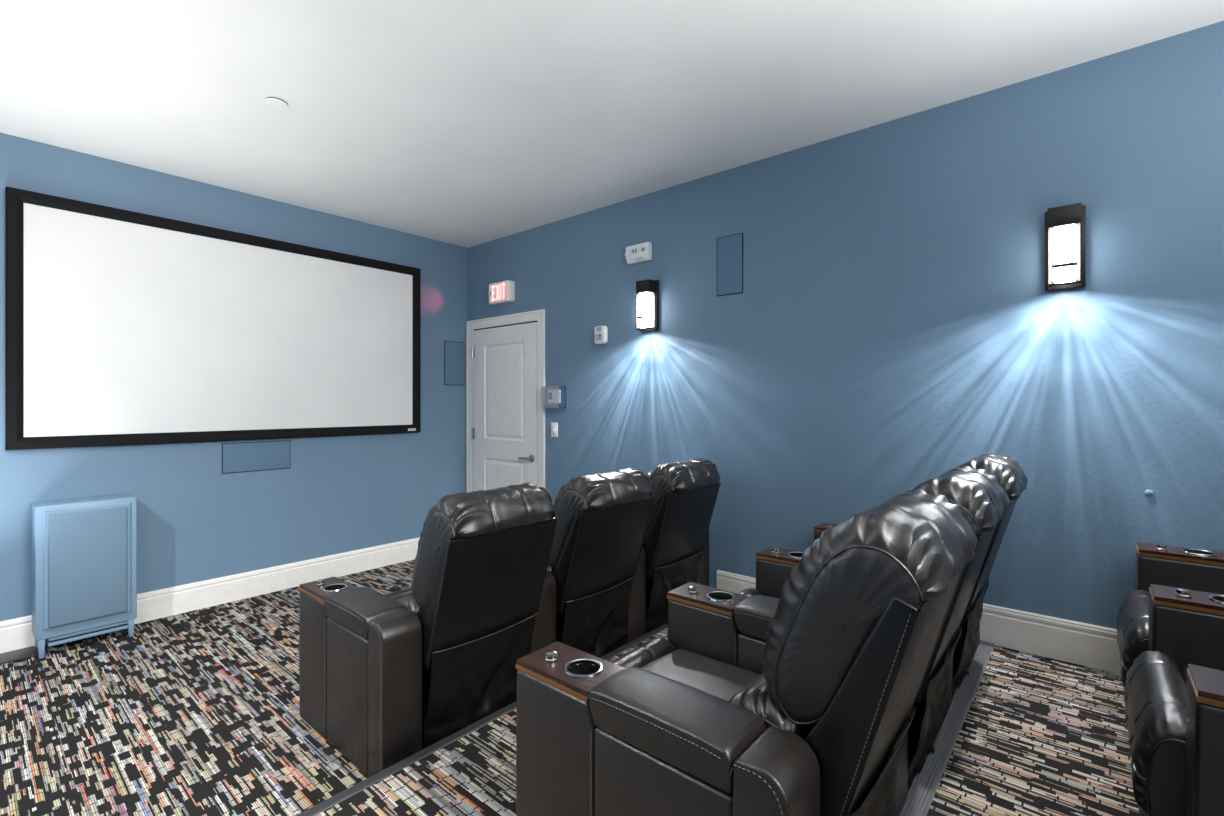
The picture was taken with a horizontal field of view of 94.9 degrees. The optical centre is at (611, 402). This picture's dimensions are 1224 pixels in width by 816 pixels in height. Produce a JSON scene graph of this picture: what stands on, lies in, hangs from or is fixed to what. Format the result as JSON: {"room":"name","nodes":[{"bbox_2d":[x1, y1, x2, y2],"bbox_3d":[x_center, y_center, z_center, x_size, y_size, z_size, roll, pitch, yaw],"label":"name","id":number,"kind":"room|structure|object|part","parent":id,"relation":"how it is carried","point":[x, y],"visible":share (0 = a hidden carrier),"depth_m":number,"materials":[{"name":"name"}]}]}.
{"room":"home theater","nodes":[
{"label":"home theater","id":0,"kind":"room"},
{"bbox_2d":[0,133,466,620],"bbox_3d":[-2.525,0.102,3.981,0.120,3.095,3.710,0,0,41],"label":"wall","id":1,"kind":"structure","parent":0,"point":[196,522],"depth_m":3.86,"materials":[{"name":"blue paint"}]},
{"bbox_2d":[0,537,419,653],"bbox_3d":[-2.473,1.262,3.937,0.017,0.176,3.470,0,0,41],"label":"baseboard","id":2,"kind":"structure","parent":1,"relation":"attached to","point":[15,634],"depth_m":3.85,"materials":[{"name":"white paint"}]},
{"bbox_2d":[5,186,420,449],"bbox_3d":[-2.451,-0.447,3.927,0.055,1.406,2.430,0,0,41],"label":"projection screen","id":3,"kind":"object","parent":1,"relation":"attached to","point":[123,327],"visible":1,"depth_m":3.60,"materials":[{"name":"white fabric"}]},
{"bbox_2d":[222,440,290,473],"bbox_3d":[-2.481,0.378,3.934,0.010,0.205,0.425,0,0,41],"label":"speaker","id":4,"kind":"object","parent":1,"relation":"attached to","point":[263,455],"visible":1,"depth_m":3.92},
{"bbox_2d":[444,341,464,384],"bbox_3d":[-1.441,-0.357,5.150,0.010,0.400,0.213,0,0,41],"label":"speaker","id":5,"kind":"object","parent":1,"relation":"attached to","point":[454,352],"visible":1,"depth_m":5.14},
{"bbox_2d":[0,559,1138,815],"bbox_3d":[-0.160,1.383,1.961,6.340,0.535,3.710,0,0,41],"label":"floor","id":6,"kind":"structure","parent":0,"point":[196,712],"depth_m":2.12,"materials":[{"name":"carpet"}]},
{"bbox_2d":[0,646,37,664],"bbox_3d":[-3.262,1.343,2.871,0.158,0.011,0.485,0,0,41],"label":"strip","id":7,"kind":"object","parent":6,"relation":"on","point":[32,651],"visible":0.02,"depth_m":2.98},
{"bbox_2d":[32,493,136,658],"bbox_3d":[-2.956,0.949,3.159,0.246,0.802,0.412,0,0,41],"label":"speaker","id":8,"kind":"object","parent":6,"relation":"on","point":[84,550],"visible":0.99,"depth_m":3.07,"materials":[{"name":"blue paint"}]},
{"bbox_3d":[-3.017,1.300,2.970,0.030,0.100,0.030,0,0,41],"label":"leg","id":9,"kind":"part","parent":8,"relation":"part of","materials":[{"name":"blue paint"}]},
{"bbox_2d":[48,507,126,627],"bbox_3d":[-2.873,0.893,3.088,0.029,0.598,0.320,0,0,41],"label":"grille","id":10,"kind":"object","parent":8,"relation":"attached to","point":[87,546],"depth_m":3.07,"materials":[{"name":"blue fabric"}]},
{"bbox_3d":[-2.780,1.300,3.247,0.030,0.100,0.030,0,0,41],"label":"leg","id":11,"kind":"part","parent":8,"relation":"part of","materials":[{"name":"blue paint"}]},
{"bbox_2d":[299,482,556,777],"bbox_3d":[-0.742,0.836,2.425,0.982,1.012,0.829,0,0,41],"label":"recliner","id":12,"kind":"object","parent":6,"relation":"on","point":[384,679],"visible":0.97,"depth_m":2.10,"materials":[{"name":"black leather"}]},
{"bbox_3d":[-1.011,1.054,2.214,0.726,0.568,0.153,0,0,41],"label":"armrest","id":13,"kind":"part","parent":12,"relation":"part of","materials":[{"name":"black leather"}]},
{"bbox_2d":[400,594,421,616],"bbox_3d":[-0.633,0.867,2.332,0.203,0.262,0.512,0,0,41],"label":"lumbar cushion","id":14,"kind":"object","parent":12,"relation":"on","point":[412,603],"depth_m":2.11,"materials":[{"name":"black leather"}]},
{"bbox_2d":[395,597,431,677],"bbox_3d":[-0.829,1.020,2.499,0.525,0.224,0.512,0,0,41],"label":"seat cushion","id":15,"kind":"object","parent":12,"relation":"on","point":[426,673],"depth_m":2.21,"materials":[{"name":"black leather"}]},
{"bbox_3d":[-0.789,1.200,2.465,0.610,0.240,0.512,0,0,41],"label":"seat","id":16,"kind":"part","parent":12,"relation":"part of","materials":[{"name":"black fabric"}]},
{"bbox_2d":[412,482,554,607],"bbox_3d":[-0.502,0.554,2.220,0.352,0.448,0.500,0,0,41],"label":"seat back","id":17,"kind":"object","parent":12,"relation":"on","point":[490,548],"depth_m":2.08,"materials":[{"name":"black leather"}]},
{"bbox_3d":[-0.486,0.713,2.206,0.260,0.498,0.513,0,0,41],"label":"panel","id":18,"kind":"part","parent":12,"relation":"part of","materials":[{"name":"black leather"}]},
{"bbox_3d":[-0.576,1.054,2.724,0.726,0.568,0.153,0,0,41],"label":"armrest","id":19,"kind":"part","parent":12,"relation":"part of","materials":[{"name":"black leather"}]},
{"bbox_2d":[295,623,667,815],"bbox_3d":[-0.450,1.245,2.209,0.039,0.040,3.434,0,0,41],"label":"trim","id":20,"kind":"structure","parent":6,"relation":"on","point":[328,803],"depth_m":1.97,"materials":[{"name":"grey metal"}]},
{"bbox_2d":[547,468,653,657],"bbox_3d":[-0.256,0.836,2.994,0.982,1.012,0.672,0,0,41],"label":"recliner","id":21,"kind":"object","parent":6,"relation":"on","point":[596,563],"visible":0.56,"depth_m":2.64,"materials":[{"name":"black leather"}]},
{"bbox_2d":[547,566,554,572],"bbox_3d":[-0.198,0.867,2.842,0.203,0.262,0.512,0,0,41],"label":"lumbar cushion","id":22,"kind":"object","parent":21,"relation":"on","point":[550,568],"depth_m":2.60,"materials":[{"name":"black leather"}]},
{"bbox_2d":[556,612,564,622],"bbox_3d":[-0.394,1.020,3.009,0.525,0.224,0.512,0,0,41],"label":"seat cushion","id":23,"kind":"object","parent":21,"relation":"on","point":[559,618],"depth_m":2.76,"materials":[{"name":"black leather"}]},
{"bbox_3d":[-0.354,1.200,2.974,0.610,0.240,0.512,0,0,41],"label":"seat","id":24,"kind":"part","parent":21,"relation":"part of","materials":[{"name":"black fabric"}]},
{"bbox_2d":[548,468,652,567],"bbox_3d":[-0.067,0.554,2.730,0.352,0.448,0.500,0,0,41],"label":"seat back","id":25,"kind":"object","parent":21,"relation":"on","point":[602,518],"depth_m":2.58,"materials":[{"name":"black leather"}]},
{"bbox_3d":[-0.051,0.713,2.716,0.260,0.498,0.513,0,0,41],"label":"panel","id":26,"kind":"part","parent":21,"relation":"part of","materials":[{"name":"black leather"}]},
{"bbox_3d":[-0.141,1.054,3.233,0.726,0.568,0.153,0,0,41],"label":"armrest","id":27,"kind":"part","parent":21,"relation":"part of","materials":[{"name":"black leather"}]},
{"bbox_2d":[642,458,720,633],"bbox_3d":[0.180,0.836,3.504,0.982,1.012,0.672,0,0,41],"label":"recliner","id":28,"kind":"object","parent":6,"relation":"on","point":[675,544],"visible":0.56,"depth_m":3.12,"materials":[{"name":"black leather"}]},
{"bbox_3d":[0.082,1.200,3.484,0.610,0.240,0.512,0,0,41],"label":"seat","id":29,"kind":"part","parent":28,"relation":"part of","materials":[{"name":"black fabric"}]},
{"bbox_2d":[645,577,653,585],"bbox_3d":[0.042,1.020,3.518,0.525,0.224,0.512,0,0,41],"label":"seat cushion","id":30,"kind":"object","parent":28,"relation":"on","point":[648,582],"depth_m":3.32,"materials":[{"name":"black leather"}]},
{"bbox_3d":[0.385,0.713,3.225,0.260,0.498,0.513,0,0,41],"label":"panel","id":31,"kind":"part","parent":28,"relation":"part of","materials":[{"name":"black leather"}]},
{"bbox_2d":[644,458,719,539],"bbox_3d":[0.368,0.554,3.239,0.352,0.448,0.500,0,0,41],"label":"pillow","id":32,"kind":"object","parent":28,"relation":"on","point":[685,493],"depth_m":3.08,"materials":[{"name":"black leather"}]},
{"bbox_3d":[0.294,1.054,3.743,0.726,0.568,0.153,0,0,41],"label":"armrest","id":33,"kind":"part","parent":28,"relation":"part of","materials":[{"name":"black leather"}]},
{"bbox_2d":[516,490,977,815],"bbox_3d":[0.345,0.716,1.464,0.982,1.012,0.829,0,0,41],"label":"recliner","id":34,"kind":"object","parent":6,"relation":"on","point":[800,702],"visible":1,"depth_m":1.14,"materials":[{"name":"black leather"}]},
{"bbox_3d":[0.075,0.934,1.254,0.726,0.568,0.153,0,0,41],"label":"armrest","id":35,"kind":"part","parent":34,"relation":"part of","materials":[{"name":"black leather"}]},
{"bbox_2d":[642,649,759,700],"bbox_3d":[0.258,0.899,1.538,0.525,0.224,0.512,0,0,41],"label":"seat cushion","id":36,"kind":"object","parent":34,"relation":"on","point":[721,673],"depth_m":1.70,"materials":[{"name":"black leather"}]},
{"bbox_2d":[729,674,817,739],"bbox_3d":[0.453,0.747,1.372,0.203,0.262,0.512,0,0,41],"label":"lumbar cushion","id":37,"kind":"object","parent":34,"relation":"on","point":[774,711],"depth_m":1.16,"materials":[{"name":"black leather"}]},
{"bbox_3d":[0.511,0.934,1.763,0.726,0.568,0.153,0,0,41],"label":"armrest","id":38,"kind":"part","parent":34,"relation":"part of","materials":[{"name":"black leather"}]},
{"bbox_2d":[762,490,977,724],"bbox_3d":[0.584,0.434,1.260,0.352,0.448,0.500,0,0,41],"label":"pillow","id":39,"kind":"object","parent":34,"relation":"on","point":[856,624],"depth_m":1.07,"materials":[{"name":"black leather"}]},
{"bbox_3d":[0.601,0.593,1.246,0.260,0.498,0.513,0,0,41],"label":"panel","id":40,"kind":"part","parent":34,"relation":"part of","materials":[{"name":"black leather"}]},
{"bbox_2d":[738,466,1009,790],"bbox_3d":[0.831,0.716,2.034,0.982,1.012,0.672,0,0,41],"label":"recliner","id":41,"kind":"object","parent":6,"relation":"on","point":[983,502],"visible":0.27,"depth_m":1.70,"materials":[{"name":"black leather"}]},
{"bbox_3d":[0.946,0.934,2.272,0.726,0.568,0.153,0,0,41],"label":"armrest","id":42,"kind":"part","parent":41,"relation":"part of","materials":[{"name":"black leather"}]},
{"bbox_3d":[0.733,1.080,2.014,0.610,0.240,0.512,0,0,41],"label":"seat","id":43,"kind":"part","parent":41,"relation":"part of","materials":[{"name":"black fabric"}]},
{"bbox_3d":[1.036,0.593,1.755,0.260,0.498,0.513,0,0,41],"label":"panel","id":44,"kind":"part","parent":41,"relation":"part of","materials":[{"name":"black leather"}]},
{"bbox_2d":[906,466,1009,534],"bbox_3d":[1.019,0.434,1.769,0.352,0.448,0.500,0,0,41],"label":"pillow","id":45,"kind":"object","parent":41,"relation":"on","point":[979,495],"depth_m":1.57,"materials":[{"name":"black leather"}]},
{"bbox_2d":[813,452,1027,695],"bbox_3d":[1.266,0.716,2.543,0.982,1.012,0.672,0,0,41],"label":"recliner","id":46,"kind":"object","parent":6,"relation":"on","point":[1011,477],"visible":0.23,"depth_m":2.18,"materials":[{"name":"black leather"}]},
{"bbox_3d":[1.381,0.934,2.782,0.726,0.568,0.153,0,0,41],"label":"armrest","id":47,"kind":"part","parent":46,"relation":"part of","materials":[{"name":"black leather"}]},
{"bbox_3d":[1.168,1.080,2.523,0.610,0.240,0.512,0,0,41],"label":"seat","id":48,"kind":"part","parent":46,"relation":"part of","materials":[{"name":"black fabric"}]},
{"bbox_3d":[1.471,0.593,2.264,0.260,0.498,0.513,0,0,41],"label":"panel","id":49,"kind":"part","parent":46,"relation":"part of","materials":[{"name":"black leather"}]},
{"bbox_2d":[956,452,1027,500],"bbox_3d":[1.454,0.434,2.279,0.352,0.448,0.500,0,0,41],"label":"pillow","id":50,"kind":"object","parent":46,"relation":"on","point":[1011,477],"depth_m":2.08,"materials":[{"name":"black leather"}]},
{"bbox_2d":[899,640,994,815],"bbox_3d":[0.617,1.131,1.297,0.067,0.048,3.434,0,0,41],"label":"trim","id":51,"kind":"structure","parent":6,"relation":"on","point":[922,791],"depth_m":1.84,"materials":[{"name":"grey metal"}]},
{"bbox_2d":[1116,542,1223,686],"bbox_3d":[2.181,0.611,1.693,0.982,0.992,0.672,0,0,41],"label":"recliner","id":52,"kind":"object","parent":6,"relation":"on","point":[1158,564],"visible":0.36,"depth_m":2.01,"materials":[{"name":"black leather"}]},
{"bbox_3d":[2.296,0.825,1.932,0.726,0.557,0.153,0,0,41],"label":"armrest","id":53,"kind":"part","parent":52,"relation":"part of","materials":[{"name":"black leather"}]},
{"bbox_2d":[1124,584,1223,815],"bbox_3d":[1.695,0.611,1.124,0.982,0.992,0.829,0,0,41],"label":"recliner","id":54,"kind":"object","parent":6,"relation":"on","point":[1174,690],"visible":1,"depth_m":1.25,"materials":[{"name":"black leather"}]},
{"bbox_3d":[1.861,0.825,1.422,0.726,0.557,0.153,0,0,41],"label":"armrest","id":55,"kind":"part","parent":54,"relation":"part of","materials":[{"name":"black leather"}]},
{"bbox_2d":[1181,666,1222,689],"bbox_3d":[1.608,0.791,1.198,0.525,0.219,0.512,0,0,41],"label":"armrest","id":56,"kind":"object","parent":54,"relation":"on","point":[1184,677],"depth_m":1.50,"materials":[{"name":"black leather"}]},
{"bbox_3d":[1.441,0.825,0.900,0.726,0.557,0.153,0,0,41],"label":"armrest","id":57,"kind":"part","parent":54,"relation":"part of","materials":[{"name":"black leather"}]},
{"bbox_2d":[0,0,1223,247],"bbox_3d":[-0.160,-1.505,1.961,6.340,0.120,3.710,0,0,41],"label":"ceiling","id":58,"kind":"structure","parent":0,"point":[464,123],"depth_m":2.56,"materials":[{"name":"white paint"}]},
{"bbox_2d":[264,97,286,108],"bbox_3d":[-1.617,-1.440,2.704,0.096,0.011,0.096,0,0,41],"label":"sprinkler cover","id":59,"kind":"object","parent":58,"relation":"attached to","point":[273,102],"visible":1,"depth_m":2.70,"materials":[{"name":"white paint"}]},
{"bbox_2d":[467,21,1223,628],"bbox_3d":[1.051,0.102,3.287,6.220,3.095,0.120,0,0,41],"label":"wall","id":60,"kind":"structure","parent":0,"point":[894,326],"depth_m":2.73,"materials":[{"name":"blue paint"}]},
{"bbox_2d":[489,280,514,304],"bbox_3d":[-0.960,-0.952,4.882,0.285,0.180,0.066,0,0,41],"label":"exit sign","id":61,"kind":"object","parent":60,"relation":"attached to","point":[502,292],"visible":1,"depth_m":4.83,"materials":[{"name":"white plastic"}]},
{"bbox_2d":[466,309,544,492],"bbox_3d":[-0.965,0.297,4.887,1.052,2.105,0.068,0,0,41],"label":"door","id":62,"kind":"structure","parent":60,"relation":"in","point":[505,354],"depth_m":4.88,"materials":[{"name":"white paint"}]},
{"bbox_3d":[-0.714,0.465,4.664,0.154,0.068,0.055,0,0,41],"label":"handle","id":63,"kind":"part","parent":62,"relation":"part of","materials":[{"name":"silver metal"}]},
{"bbox_2d":[548,390,560,403],"bbox_3d":[-0.462,-0.045,4.479,0.124,0.110,0.033,0,0,41],"label":"thermostat","id":64,"kind":"object","parent":60,"relation":"attached to","point":[554,396],"visible":1,"depth_m":4.46,"materials":[{"name":"white plastic"}]},
{"bbox_2d":[551,422,557,436],"bbox_3d":[-0.463,0.220,4.493,0.074,0.116,0.012,0,0,41],"label":"light switch","id":65,"kind":"object","parent":60,"relation":"attached to","point":[554,426],"visible":1,"depth_m":4.49,"materials":[{"name":"white plastic"}]},
{"bbox_2d":[595,326,607,343],"bbox_3d":[-0.086,-0.496,4.143,0.105,0.132,0.056,0,0,41],"label":"fire alarm strobe","id":66,"kind":"object","parent":60,"relation":"attached to","point":[601,332],"visible":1,"depth_m":4.12,"materials":[{"name":"white plastic"}]},
{"bbox_2d":[625,242,651,264],"bbox_3d":[0.176,-1.037,3.916,0.213,0.120,0.061,0,0,41],"label":"emergency light","id":67,"kind":"object","parent":60,"relation":"attached to","point":[642,252],"visible":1,"depth_m":3.88,"materials":[{"name":"white plastic"}]},
{"bbox_2d":[636,279,658,331],"bbox_3d":[0.237,-0.660,3.836,0.136,0.344,0.103,0,0,41],"label":"wall sconce","id":68,"kind":"object","parent":60,"relation":"attached to","point":[648,290],"visible":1,"depth_m":3.81,"materials":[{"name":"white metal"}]},
{"bbox_2d":[639,292,651,327],"bbox_3d":[0.228,-0.626,3.824,0.068,0.232,0.052,0,0,41],"label":"diffuser","id":69,"kind":"object","parent":68,"relation":"attached to","point":[645,298],"depth_m":3.80,"materials":[{"name":"white glass"}]},
{"bbox_2d":[717,232,742,295],"bbox_3d":[0.728,-0.850,3.478,0.180,0.368,0.010,0,0,41],"label":"speaker","id":70,"kind":"object","parent":60,"relation":"attached to","point":[730,247],"visible":1,"depth_m":3.47},
{"bbox_2d":[716,570,1120,673],"bbox_3d":[1.368,1.145,2.927,5.030,0.411,0.017,0,0,41],"label":"baseboard","id":71,"kind":"structure","parent":60,"relation":"attached to","point":[1089,645],"depth_m":2.46,"materials":[{"name":"white paint"}]},
{"bbox_2d":[1045,203,1085,290],"bbox_3d":[1.927,-0.660,2.393,0.136,0.344,0.103,0,0,41],"label":"wall sconce","id":72,"kind":"object","parent":60,"relation":"attached to","point":[1065,226],"visible":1,"depth_m":2.37,"materials":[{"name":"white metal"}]},
{"bbox_2d":[1054,224,1074,283],"bbox_3d":[1.917,-0.626,2.381,0.068,0.232,0.052,0,0,41],"label":"diffuser","id":73,"kind":"object","parent":72,"relation":"attached to","point":[1064,234],"depth_m":2.36,"materials":[{"name":"white glass"}]},
{"bbox_2d":[1144,490,1153,496],"bbox_3d":[2.159,0.365,2.260,0.028,0.028,0.003,0,0,41],"label":"plug","id":74,"kind":"object","parent":60,"relation":"attached to","point":[1149,493],"visible":1,"depth_m":2.26,"materials":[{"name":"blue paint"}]}
]}

